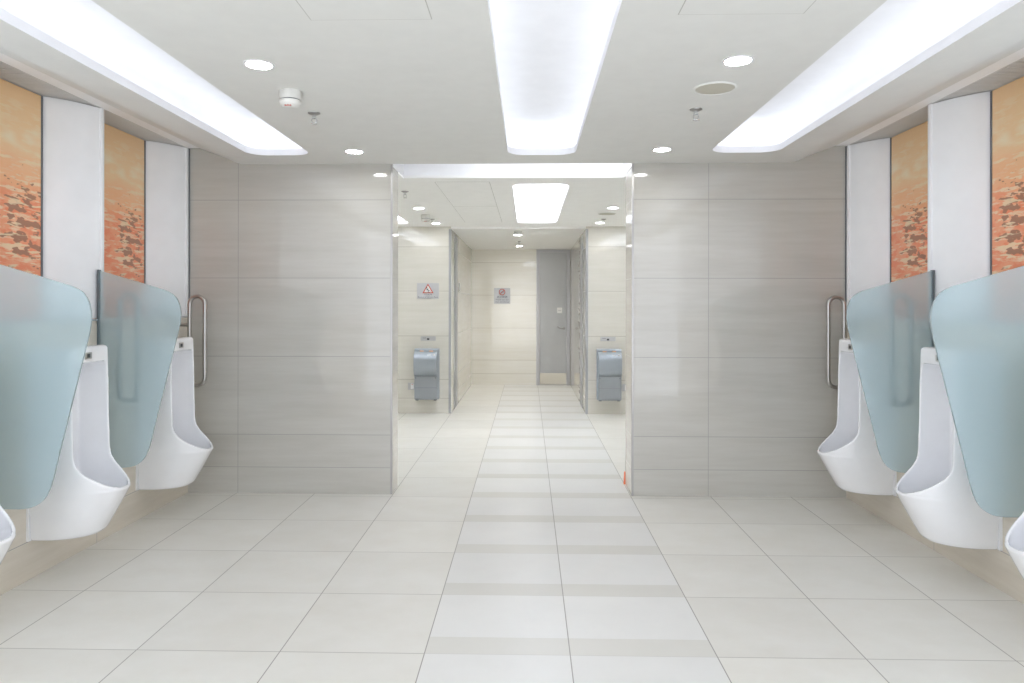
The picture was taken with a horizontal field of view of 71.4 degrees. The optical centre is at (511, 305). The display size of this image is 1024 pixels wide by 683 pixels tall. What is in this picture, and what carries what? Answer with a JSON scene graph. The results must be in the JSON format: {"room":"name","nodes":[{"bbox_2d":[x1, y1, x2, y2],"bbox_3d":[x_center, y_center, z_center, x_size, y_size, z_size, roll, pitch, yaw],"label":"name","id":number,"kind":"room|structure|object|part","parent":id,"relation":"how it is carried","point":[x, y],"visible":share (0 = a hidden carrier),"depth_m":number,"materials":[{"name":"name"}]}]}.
{"room":"public restroom","nodes":[
{"label":"public restroom","id":0,"kind":"room"},
{"bbox_2d":[0,318,187,595],"bbox_3d":[-2.692,0.053,2.579,0.300,2.750,6.235,0,0,1],"label":"wall","id":1,"kind":"structure","parent":0,"point":[23,561],"depth_m":4.02,"materials":[{"name":"beige tile"}]},
{"bbox_2d":[0,505,15,564],"bbox_3d":[-2.321,0.722,2.983,0.427,1.012,0.352,0,0,1],"label":"urinal","id":2,"kind":"object","parent":1,"relation":"attached to","point":[7,528],"visible":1,"depth_m":3.08,"materials":[{"name":"white ceramic"}]},
{"bbox_2d":[0,78,42,276],"bbox_3d":[-2.702,-0.562,3.786,0.016,1.276,0.591,0,0,1],"label":"art panel","id":3,"kind":"object","parent":1,"relation":"attached to","point":[21,109],"visible":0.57,"depth_m":3.91,"materials":[{"name":"orange paper"}]},
{"bbox_2d":[0,264,91,508],"bbox_3d":[-2.270,0.379,3.422,0.507,1.195,0.026,0,0,1],"label":"screen","id":4,"kind":"object","parent":1,"relation":"attached to","point":[45,323],"visible":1,"depth_m":3.42,"materials":[{"name":"blue glass"}]},
{"bbox_2d":[43,96,103,318],"bbox_3d":[-2.597,-0.563,4.222,0.206,1.278,0.277,0,0,1],"label":"wall panel","id":5,"kind":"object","parent":1,"relation":"attached to","point":[73,132],"depth_m":4.19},
{"bbox_2d":[26,344,130,541],"bbox_3d":[-2.301,0.722,3.863,0.427,1.012,0.352,0,0,1],"label":"urinal","id":6,"kind":"object","parent":1,"relation":"attached to","point":[89,486],"visible":0.71,"depth_m":3.81,"materials":[{"name":"white ceramic"}]},
{"bbox_3d":[-2.286,0.268,3.839,0.010,0.036,0.062,0,0,1],"label":"sensor plate","id":7,"kind":"part","parent":6,"relation":"part of","materials":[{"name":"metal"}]},
{"bbox_2d":[0,53,197,147],"bbox_3d":[-2.501,-1.232,2.455,0.091,0.050,5.995,0,0,1],"label":"trim","id":8,"kind":"structure","parent":1,"relation":"attached to","point":[10,61],"depth_m":4.12,"materials":[{"name":"white paint"}]},
{"bbox_2d":[104,123,145,283],"bbox_3d":[-2.679,-0.562,4.773,0.016,1.276,0.806,0,0,1],"label":"art panel","id":9,"kind":"object","parent":1,"relation":"attached to","point":[124,153],"visible":0.35,"depth_m":4.91,"materials":[{"name":"orange paper"}]},
{"bbox_2d":[97,270,181,467],"bbox_3d":[-2.250,0.379,4.302,0.507,1.195,0.026,0,0,1],"label":"screen","id":10,"kind":"object","parent":1,"relation":"attached to","point":[138,323],"visible":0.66,"depth_m":4.30,"materials":[{"name":"blue glass"}]},
{"bbox_2d":[146,141,188,315],"bbox_3d":[-2.572,-0.563,5.308,0.206,1.278,0.261,0,0,1],"label":"wall fin","id":11,"kind":"structure","parent":1,"relation":"attached to","point":[167,165],"depth_m":5.29,"materials":[{"name":"white paint"}]},
{"bbox_2d":[136,337,212,490],"bbox_3d":[-2.278,0.722,4.893,0.427,1.012,0.352,0,0,1],"label":"urinal","id":12,"kind":"object","parent":1,"relation":"attached to","point":[179,450],"visible":0.66,"depth_m":4.78,"materials":[{"name":"white ceramic"}]},
{"bbox_2d":[180,294,206,386],"bbox_3d":[-2.368,0.256,5.265,0.228,0.686,0.068,0,0,1],"label":"grab bar","id":13,"kind":"object","parent":1,"relation":"attached to","point":[188,324],"visible":0.7,"depth_m":5.25,"materials":[{"name":"metal"}]},
{"bbox_2d":[188,148,397,493],"bbox_3d":[-1.816,0.079,5.558,1.816,2.700,0.240,0,0,1],"label":"wall","id":14,"kind":"structure","parent":0,"point":[290,263],"depth_m":5.43,"materials":[{"name":"grey tile"}]},
{"bbox_2d":[188,149,189,299],"bbox_3d":[-2.471,-0.563,5.446,0.014,1.279,0.012,0,0,1],"label":"trim","id":15,"kind":"structure","parent":14,"relation":"attached to","point":[189,149],"depth_m":5.44,"materials":[{"name":"grey metal"}]},
{"bbox_2d":[390,165,392,493],"bbox_3d":[-0.917,0.178,5.423,0.017,2.505,0.017,0,0,1],"label":"trim","id":16,"kind":"structure","parent":14,"relation":"attached to","point":[391,182],"depth_m":5.42,"materials":[{"name":"metal"}]},
{"bbox_2d":[398,227,471,412],"bbox_3d":[-1.609,0.054,11.305,1.670,2.750,3.570,0,0,1],"label":"wall","id":17,"kind":"structure","parent":0,"point":[423,252],"depth_m":9.51,"materials":[{"name":"beige tile"}]},
{"bbox_2d":[408,383,413,389],"bbox_3d":[-1.343,1.071,9.503,0.090,0.094,0.018,0,0,1],"label":"wall switch","id":18,"kind":"object","parent":17,"relation":"attached to","point":[410,385],"visible":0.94,"depth_m":9.50,"materials":[{"name":"plastic"}]},
{"bbox_2d":[413,348,439,399],"bbox_3d":[-1.130,0.902,9.386,0.320,0.680,0.246,0,0,1],"label":"dryer","id":19,"kind":"object","parent":17,"relation":"attached to","point":[425,360],"visible":1,"depth_m":9.34,"materials":[{"name":"silver metal"}]},
{"bbox_2d":[417,283,438,298],"bbox_3d":[-1.121,-0.202,9.500,0.294,0.210,0.014,0,0,1],"label":"wall sign","id":20,"kind":"object","parent":17,"relation":"attached to","point":[424,290],"visible":1,"depth_m":9.50,"materials":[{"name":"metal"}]},
{"bbox_2d":[421,336,435,340],"bbox_3d":[-1.118,0.433,9.502,0.200,0.058,0.010,0,0,1],"label":"wall plate","id":21,"kind":"object","parent":17,"relation":"attached to","point":[423,338],"visible":1,"depth_m":9.50,"materials":[{"name":"metal"}]},
{"bbox_2d":[449,229,450,412],"bbox_3d":[-0.828,0.203,9.509,0.033,2.455,0.024,0,0,1],"label":"trim","id":22,"kind":"structure","parent":17,"relation":"attached to","point":[449,229],"depth_m":9.50,"materials":[{"name":"grey metal"}]},
{"bbox_2d":[454,235,457,408],"bbox_3d":[-0.802,0.220,10.101,0.018,2.420,0.440,0,0,1],"label":"trim","id":23,"kind":"structure","parent":17,"relation":"attached to","point":[455,237],"depth_m":10.04,"materials":[{"name":"grey metal"}]},
{"bbox_2d":[0,385,1023,682],"bbox_3d":[0.031,1.482,6.201,5.585,0.100,13.800,0,0,1],"label":"floor","id":24,"kind":"structure","parent":0,"point":[510,544],"depth_m":3.61,"materials":[{"name":"tile"}]},
{"bbox_2d":[0,0,1023,163],"bbox_3d":[-0.051,-1.141,2.399,4.815,0.125,5.995,0,0,1],"label":"ceiling","id":25,"kind":"structure","parent":0,"point":[412,91],"depth_m":3.33,"materials":[{"name":"paint"}]},
{"bbox_2d":[0,61,100,107],"bbox_3d":[-2.606,-1.221,3.920,0.200,0.032,0.814,0,0,1],"label":"ceiling panel","id":26,"kind":"object","parent":25,"relation":"in","point":[20,78],"depth_m":3.89,"materials":[{"name":"paint"}]},
{"bbox_2d":[104,109,186,147],"bbox_3d":[-2.584,-1.221,4.894,0.199,0.032,1.047,0,0,1],"label":"ceiling panel","id":27,"kind":"object","parent":25,"relation":"in","point":[111,119],"depth_m":4.88,"materials":[{"name":"paint"}]},
{"bbox_2d":[0,0,307,154],"bbox_3d":[-1.713,-1.191,2.350,0.645,0.220,5.720,0,0,1],"label":"light","id":28,"kind":"object","parent":25,"relation":"attached to","point":[84,31],"visible":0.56,"depth_m":3.69,"materials":[{"name":"white plastic"}]},
{"bbox_2d":[243,59,274,69],"bbox_3d":[-1.131,-1.103,3.186,0.136,0.054,0.136,0,0,1],"label":"recessed light","id":29,"kind":"object","parent":25,"relation":"in","point":[256,64],"visible":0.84,"depth_m":3.19,"materials":[{"name":"white plastic"}]},
{"bbox_2d":[279,88,301,108],"bbox_3d":[-1.114,-1.038,3.581,0.110,0.085,0.110,0,0,1],"label":"smoke detector","id":30,"kind":"object","parent":25,"relation":"attached to","point":[289,98],"visible":1,"depth_m":3.54,"materials":[{"name":"plastic"}]},
{"bbox_2d":[308,111,319,124],"bbox_3d":[-1.107,-1.049,3.986,0.068,0.062,0.068,0,0,1],"label":"sprinkler","id":31,"kind":"object","parent":25,"relation":"attached to","point":[314,114],"visible":1,"depth_m":3.98,"materials":[{"name":"metal"}]},
{"bbox_2d":[344,149,363,153],"bbox_3d":[-1.103,-1.103,4.976,0.136,0.054,0.136,0,0,1],"label":"recessed light","id":32,"kind":"object","parent":25,"relation":"in","point":[350,151],"visible":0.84,"depth_m":4.99,"materials":[{"name":"white plastic"}]},
{"bbox_2d":[296,0,431,19],"bbox_3d":[-0.535,-1.078,2.428,0.460,0.002,0.510,0,0,1],"label":"ceiling hatch","id":33,"kind":"object","parent":25,"relation":"attached to","point":[314,9],"visible":1,"depth_m":2.59,"materials":[{"name":"paint"}]},
{"bbox_2d":[488,0,621,154],"bbox_3d":[0.147,-1.188,2.317,0.675,0.220,5.740,0,0,1],"label":"light","id":34,"kind":"object","parent":25,"relation":"attached to","point":[550,54],"visible":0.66,"depth_m":3.80,"materials":[{"name":"white plastic"}]},
{"bbox_2d":[652,147,671,151],"bbox_3d":[1.032,-1.100,4.901,0.136,0.054,0.136,0,0,1],"label":"recessed light","id":35,"kind":"object","parent":25,"relation":"in","point":[661,149],"visible":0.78,"depth_m":4.92,"materials":[{"name":"white plastic"}]},
{"bbox_2d":[690,108,701,120],"bbox_3d":[1.006,-1.046,3.898,0.068,0.062,0.068,0,0,1],"label":"sprinkler","id":36,"kind":"object","parent":25,"relation":"attached to","point":[695,110],"visible":1,"depth_m":3.89,"materials":[{"name":"silver metal"}]},
{"bbox_2d":[693,81,736,94],"bbox_3d":[1.003,-1.073,3.518,0.208,0.008,0.208,0,0,1],"label":"ceiling speaker","id":37,"kind":"object","parent":25,"relation":"attached to","point":[719,87],"visible":1,"depth_m":3.50,"materials":[{"name":"paint"}]},
{"bbox_2d":[722,55,753,65],"bbox_3d":[0.991,-1.100,3.124,0.136,0.054,0.136,0,0,1],"label":"recessed light","id":38,"kind":"object","parent":25,"relation":"in","point":[738,60],"visible":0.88,"depth_m":3.13,"materials":[{"name":"white plastic"}]},
{"bbox_2d":[678,0,815,14],"bbox_3d":[0.837,-1.076,2.369,0.461,0.002,0.515,0,0,1],"label":"ceiling hatch","id":39,"kind":"object","parent":25,"relation":"attached to","point":[689,7],"visible":1,"depth_m":2.56,"materials":[{"name":"paint"}]},
{"bbox_2d":[713,0,1021,152],"bbox_3d":[1.552,-1.186,2.255,0.673,0.220,5.680,0,0,1],"label":"light","id":40,"kind":"object","parent":25,"relation":"attached to","point":[899,35],"visible":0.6,"depth_m":3.67,"materials":[{"name":"white plastic"}]},
{"bbox_2d":[850,105,927,144],"bbox_3d":[2.592,-1.214,4.766,0.199,0.032,1.028,0,0,1],"label":"ceiling panel","id":41,"kind":"object","parent":25,"relation":"in","point":[920,116],"depth_m":4.76,"materials":[{"name":"paint"}]},
{"bbox_2d":[931,57,1023,103],"bbox_3d":[2.571,-1.214,3.820,0.198,0.032,0.780,0,0,1],"label":"ceiling panel","id":42,"kind":"object","parent":25,"relation":"in","point":[1007,74],"depth_m":3.81,"materials":[{"name":"paint"}]},
{"bbox_2d":[398,173,625,226],"bbox_3d":[0.066,-1.058,7.558,4.985,0.001,3.845,0,0,1],"label":"ceiling","id":43,"kind":"structure","parent":0,"point":[585,198],"depth_m":7.22,"materials":[{"name":"paint"}]},
{"bbox_2d":[398,216,407,223],"bbox_3d":[-1.589,-1.171,7.683,0.670,0.220,3.190,0,0,1],"label":"light","id":44,"kind":"object","parent":43,"relation":"attached to","point":[400,220],"visible":0.07,"depth_m":9.17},
{"bbox_2d":[421,214,430,221],"bbox_3d":[-1.002,-1.017,8.275,0.110,0.085,0.110,0,0,1],"label":"smoke detector","id":45,"kind":"object","parent":43,"relation":"attached to","point":[424,217],"visible":1,"depth_m":8.23,"materials":[{"name":"plastic"}]},
{"bbox_2d":[435,182,496,205],"bbox_3d":[-0.409,-1.058,6.806,0.470,0.002,1.470,0,0,1],"label":"ceiling hatch","id":46,"kind":"object","parent":43,"relation":"attached to","point":[457,193],"visible":1,"depth_m":6.69,"materials":[{"name":"paint"}]},
{"bbox_2d":[453,206,501,221],"bbox_3d":[-0.376,-1.058,8.273,0.470,0.002,1.435,0,0,1],"label":"ceiling hatch","id":47,"kind":"object","parent":43,"relation":"attached to","point":[467,213],"visible":1,"depth_m":8.14,"materials":[{"name":"paint"}]},
{"bbox_2d":[393,163,631,177],"bbox_3d":[0.004,-1.186,5.636,1.811,0.264,0.471,0,0,1],"label":"light","id":48,"kind":"object","parent":43,"relation":"attached to","point":[575,170],"visible":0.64,"depth_m":5.87,"materials":[{"name":"white paint"}]},
{"bbox_2d":[513,184,568,222],"bbox_3d":[0.285,-1.168,7.636,0.700,0.220,3.120,0,0,1],"label":"light","id":49,"kind":"object","parent":43,"relation":"attached to","point":[534,203],"visible":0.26,"depth_m":8.71,"materials":[{"name":"white plastic"}]},
{"bbox_2d":[598,212,615,214],"bbox_3d":[1.086,-1.053,8.143,0.208,0.008,0.208,0,0,1],"label":"ceiling speaker","id":50,"kind":"object","parent":43,"relation":"attached to","point":[604,213],"visible":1,"depth_m":8.10,"materials":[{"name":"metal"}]},
{"bbox_2d":[451,226,585,248],"bbox_3d":[0.124,-1.053,11.215,1.795,0.050,3.470,0,0,1],"label":"ceiling","id":51,"kind":"structure","parent":0,"point":[542,237],"depth_m":10.68,"materials":[{"name":"paint"}]},
{"bbox_2d":[514,231,521,234],"bbox_3d":[0.081,-1.002,9.761,0.110,0.053,0.110,0,0,1],"label":"smoke detector","id":52,"kind":"object","parent":51,"relation":"attached to","point":[515,232],"visible":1,"depth_m":9.72,"materials":[{"name":"plastic"}]},
{"bbox_2d":[471,249,569,384],"bbox_3d":[0.163,0.057,13.000,1.795,2.750,0.100,0,0,1],"label":"wall","id":53,"kind":"structure","parent":0,"point":[503,335],"depth_m":12.96,"materials":[{"name":"beige tile"}]},
{"bbox_2d":[494,288,509,303],"bbox_3d":[-0.180,-0.185,12.950,0.296,0.286,0.016,0,0,1],"label":"wall sign","id":54,"kind":"object","parent":53,"relation":"attached to","point":[501,295],"visible":1,"depth_m":12.95,"materials":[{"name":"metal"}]},
{"bbox_2d":[536,250,569,384],"bbox_3d":[0.747,0.205,12.898,0.610,2.455,0.076,0,0,1],"label":"door","id":55,"kind":"structure","parent":53,"relation":"in","point":[552,266],"depth_m":12.92,"materials":[{"name":"grey paint"}]},
{"bbox_3d":[0.746,1.319,12.923,0.476,0.203,0.003,0,0,1],"label":"kick plate","id":56,"kind":"part","parent":55,"relation":"part of","materials":[{"name":"metal"}]},
{"bbox_2d":[570,226,625,413],"bbox_3d":[1.881,0.059,11.225,1.720,2.750,3.570,0,0,1],"label":"wall","id":57,"kind":"structure","parent":0,"point":[606,244],"depth_m":9.46,"materials":[{"name":"beige tile"}]},
{"bbox_2d":[580,236,582,407],"bbox_3d":[0.998,0.223,10.220,0.018,2.420,0.440,0,0,1],"label":"trim","id":58,"kind":"structure","parent":57,"relation":"attached to","point":[581,238],"depth_m":10.11,"materials":[{"name":"grey metal"}]},
{"bbox_2d":[585,229,587,413],"bbox_3d":[0.994,0.206,9.468,0.033,2.455,0.024,0,0,1],"label":"trim","id":59,"kind":"structure","parent":57,"relation":"attached to","point":[586,290],"depth_m":9.46,"materials":[{"name":"grey metal"}]},
{"bbox_2d":[600,337,615,340],"bbox_3d":[1.273,0.436,9.448,0.200,0.058,0.010,0,0,1],"label":"wall plate","id":60,"kind":"object","parent":57,"relation":"attached to","point":[601,338],"visible":1,"depth_m":9.45,"materials":[{"name":"plastic"}]},
{"bbox_2d":[596,349,621,400],"bbox_3d":[1.276,0.905,9.331,0.320,0.680,0.246,0,0,1],"label":"dryer","id":61,"kind":"object","parent":57,"relation":"attached to","point":[608,361],"visible":1,"depth_m":9.28,"materials":[{"name":"silver plastic"}]},
{"bbox_2d":[625,146,845,497],"bbox_3d":[1.835,0.084,5.527,1.852,2.700,0.345,0,0,1],"label":"wall","id":62,"kind":"structure","parent":0,"point":[737,266],"depth_m":5.36,"materials":[{"name":"grey tile"}]},
{"bbox_2d":[631,164,633,495],"bbox_3d":[0.911,0.180,5.381,0.017,2.505,0.017,0,0,1],"label":"trim","id":63,"kind":"structure","parent":62,"relation":"attached to","point":[632,199],"depth_m":5.37,"materials":[{"name":"metal"}]},
{"bbox_2d":[845,146,846,300],"bbox_3d":[2.503,-0.555,5.332,0.014,1.279,0.012,0,0,1],"label":"trim","id":64,"kind":"structure","parent":62,"relation":"attached to","point":[846,146],"depth_m":5.33,"materials":[{"name":"grey metal"}]},
{"bbox_2d":[846,329,1023,603],"bbox_3d":[2.591,0.060,2.459,0.300,2.750,6.235,0,0,1],"label":"wall","id":65,"kind":"structure","parent":0,"point":[996,567],"depth_m":3.87,"materials":[{"name":"beige tile"}]},
{"bbox_2d":[826,295,846,389],"bbox_3d":[2.389,0.263,5.157,0.228,0.686,0.068,0,0,1],"label":"grab bar","id":66,"kind":"object","parent":65,"relation":"attached to","point":[828,303],"visible":0.58,"depth_m":5.15,"materials":[{"name":"metal"}]},
{"bbox_2d":[817,338,896,495],"bbox_3d":[2.281,0.729,4.789,0.427,1.012,0.352,0,0,1],"label":"urinal","id":67,"kind":"object","parent":65,"relation":"attached to","point":[850,455],"visible":0.6,"depth_m":4.67,"materials":[{"name":"white ceramic"}]},
{"bbox_2d":[846,138,889,304],"bbox_3d":[2.598,-0.555,5.191,0.206,1.278,0.261,0,0,1],"label":"wall panel","id":68,"kind":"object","parent":65,"relation":"attached to","point":[868,162],"depth_m":5.16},
{"bbox_2d":[846,270,934,472],"bbox_3d":[2.227,0.385,4.200,0.507,1.195,0.026,0,0,1],"label":"screen","id":69,"kind":"object","parent":65,"relation":"attached to","point":[888,325],"visible":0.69,"depth_m":4.19,"materials":[{"name":"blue glass"}]},
{"bbox_2d":[890,121,927,281],"bbox_3d":[2.680,-0.554,4.651,0.016,1.276,0.806,0,0,1],"label":"art panel","id":70,"kind":"object","parent":65,"relation":"attached to","point":[909,148],"visible":0.35,"depth_m":4.82,"materials":[{"name":"orange paper"}]},
{"bbox_2d":[836,48,1023,145],"bbox_3d":[2.398,-1.225,2.344,0.091,0.050,5.995,0,0,1],"label":"trim","id":71,"kind":"structure","parent":65,"relation":"attached to","point":[1019,54],"depth_m":4.02,"materials":[{"name":"white paint"}]},
{"bbox_2d":[895,347,1002,550],"bbox_3d":[2.257,0.729,3.760,0.427,1.012,0.352,0,0,1],"label":"urinal","id":72,"kind":"object","parent":65,"relation":"attached to","point":[936,494],"visible":0.64,"depth_m":3.69,"materials":[{"name":"white ceramic"}]},
{"bbox_2d":[927,91,989,296],"bbox_3d":[2.573,-0.555,4.104,0.206,1.278,0.277,0,0,1],"label":"wall panel","id":73,"kind":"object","parent":65,"relation":"attached to","point":[959,127],"depth_m":4.07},
{"bbox_2d":[930,266,1023,517],"bbox_3d":[2.207,0.385,3.321,0.507,1.195,0.026,0,0,1],"label":"screen","id":74,"kind":"object","parent":65,"relation":"attached to","point":[977,325],"visible":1,"depth_m":3.31,"materials":[{"name":"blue glass"}]},
{"bbox_2d":[990,76,1023,274],"bbox_3d":[2.658,-0.554,3.664,0.016,1.276,0.591,0,0,1],"label":"art panel","id":75,"kind":"object","parent":65,"relation":"attached to","point":[1006,101],"visible":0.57,"depth_m":3.83,"materials":[{"name":"orange paper"}]},
{"bbox_2d":[1004,512,1023,579],"bbox_3d":[2.237,0.729,2.880,0.427,1.012,0.352,0,0,1],"label":"urinal","id":76,"kind":"object","parent":65,"relation":"attached to","point":[1014,538],"visible":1,"depth_m":2.99,"materials":[{"name":"white ceramic"}]}
]}

